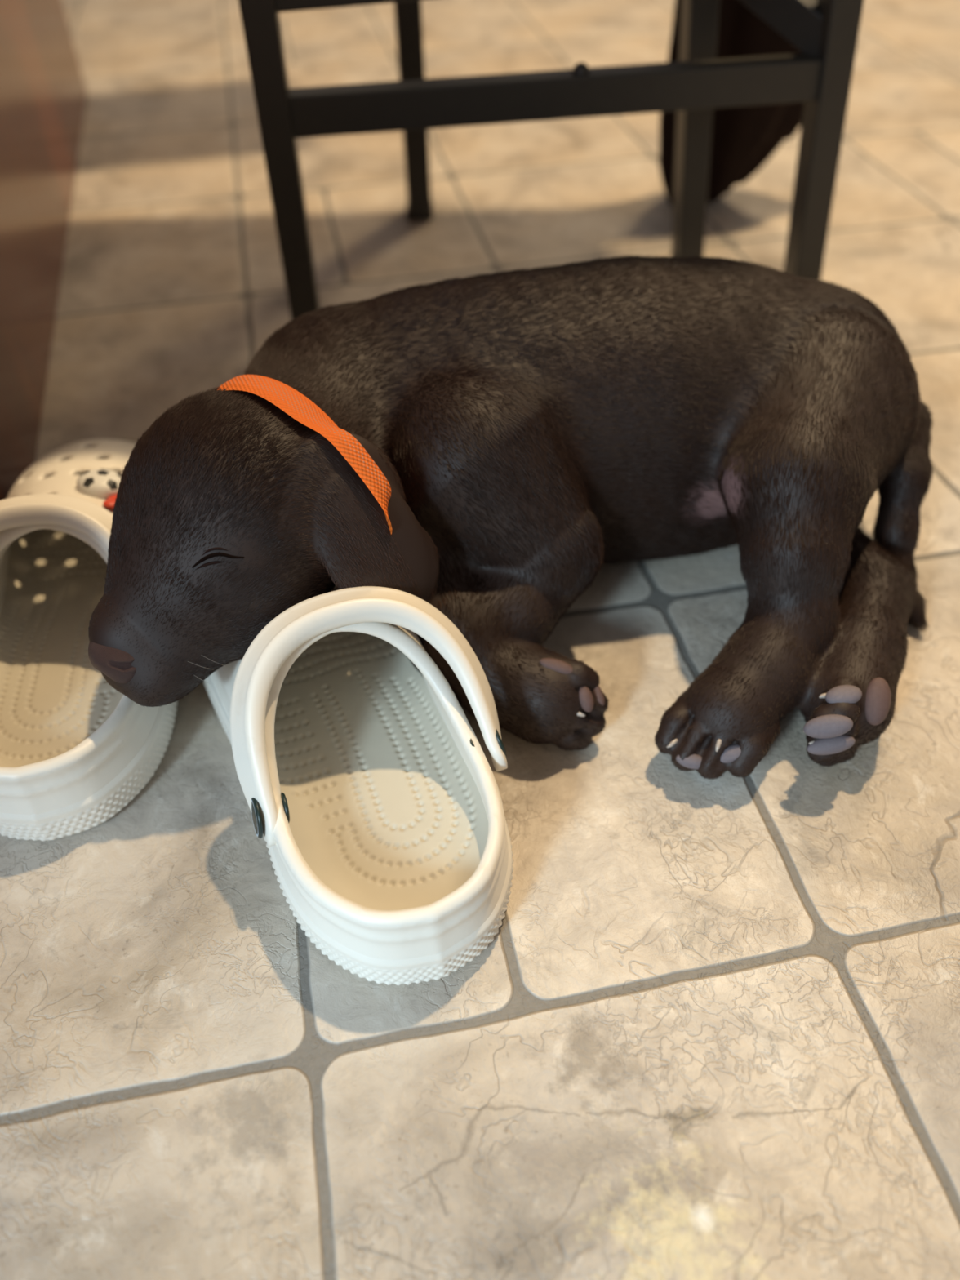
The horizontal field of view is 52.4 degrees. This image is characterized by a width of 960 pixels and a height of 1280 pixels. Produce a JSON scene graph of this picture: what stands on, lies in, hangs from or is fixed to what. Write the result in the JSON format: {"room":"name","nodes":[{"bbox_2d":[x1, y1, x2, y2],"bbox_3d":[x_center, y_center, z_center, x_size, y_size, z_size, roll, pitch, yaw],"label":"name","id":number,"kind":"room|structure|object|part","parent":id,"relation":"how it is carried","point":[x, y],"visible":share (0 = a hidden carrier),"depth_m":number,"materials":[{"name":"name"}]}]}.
{"room":"kitchen","nodes":[
{"label":"kitchen","id":0,"kind":"room"},
{"bbox_2d":[0,0,959,1279],"bbox_3d":[-0.014,-0.579,1.124,6.400,0.001,6.400,-1,46,0],"label":"floor","id":1,"kind":"structure","parent":0,"point":[707,1029],"depth_m":0.44,"materials":[{"name":"tile"}]},
{"bbox_2d":[0,0,87,500],"bbox_3d":[-0.450,-0.610,0.535,1.180,0.900,1.200,-10,46,-9],"label":"base cabinet","id":2,"kind":"object","parent":1,"relation":"on","point":[43,93],"visible":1,"depth_m":0.82,"materials":[{"name":"orange wood"}]},
{"bbox_2d":[0,436,177,840],"bbox_3d":[-0.223,-0.047,0.535,0.130,0.106,0.307,-7,46,-5],"label":"shoe","id":3,"kind":"object","parent":1,"relation":"on","point":[75,750],"visible":0.61,"depth_m":0.50,"materials":[{"name":"white plastic"}]},
{"bbox_2d":[202,584,513,985],"bbox_3d":[-0.074,0.007,0.478,0.131,0.107,0.310,-15,47,-13],"label":"shoe","id":4,"kind":"object","parent":1,"relation":"on","point":[375,799],"visible":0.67,"depth_m":0.44,"materials":[{"name":"white plastic"}]},
{"bbox_2d":[88,254,933,779],"bbox_3d":[0.040,-0.091,0.530,0.441,0.166,0.311,-1,46,0],"label":"puppy","id":5,"kind":"object","parent":1,"relation":"on","point":[477,448],"visible":0.98,"depth_m":0.48},
{"bbox_2d":[238,0,863,319],"bbox_3d":[0.050,-0.606,0.629,0.453,0.746,0.370,-1,46,0],"label":"bar stool","id":6,"kind":"object","parent":1,"relation":"on","point":[826,32],"visible":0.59,"depth_m":0.69,"materials":[{"name":"plastic"}]},
{"bbox_3d":[-0.145,-0.491,0.553,0.022,0.700,0.029,-5,46,-4],"label":"leg","id":7,"kind":"part","parent":6,"relation":"part of","materials":[{"name":"black wood"}]},
{"bbox_3d":[0.050,-0.442,0.637,0.392,0.036,0.020,-6,46,-4],"label":"rail","id":8,"kind":"part","parent":6,"relation":"part of","materials":[{"name":"black wood"}]},
{"bbox_3d":[-0.066,-0.669,0.724,0.022,0.700,0.029,-5,46,-4],"label":"leg","id":9,"kind":"part","parent":6,"relation":"part of","materials":[{"name":"black wood"}]},
{"bbox_3d":[0.153,-0.586,0.638,0.084,0.702,0.031,-1,46,0],"label":"leg","id":10,"kind":"part","parent":6,"relation":"part of","materials":[{"name":"black wood"}]},
{"bbox_2d":[658,0,804,205],"bbox_3d":[0.246,-0.624,0.805,0.189,0.512,0.073,-1,46,0],"label":"hanging cloth","id":11,"kind":"object","parent":6,"relation":"hanging from","point":[744,139],"visible":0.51,"depth_m":0.91,"materials":[{"name":"brown fabric"}]},
{"bbox_3d":[0.207,-0.467,0.702,0.127,0.072,0.020,33,55,29],"label":"rail","id":12,"kind":"part","parent":6,"relation":"part of","materials":[{"name":"black wood"}]},
{"bbox_3d":[0.235,-0.529,0.581,0.084,0.702,0.031,-1,46,0],"label":"leg","id":13,"kind":"part","parent":6,"relation":"part of","materials":[{"name":"black wood"}]}
]}

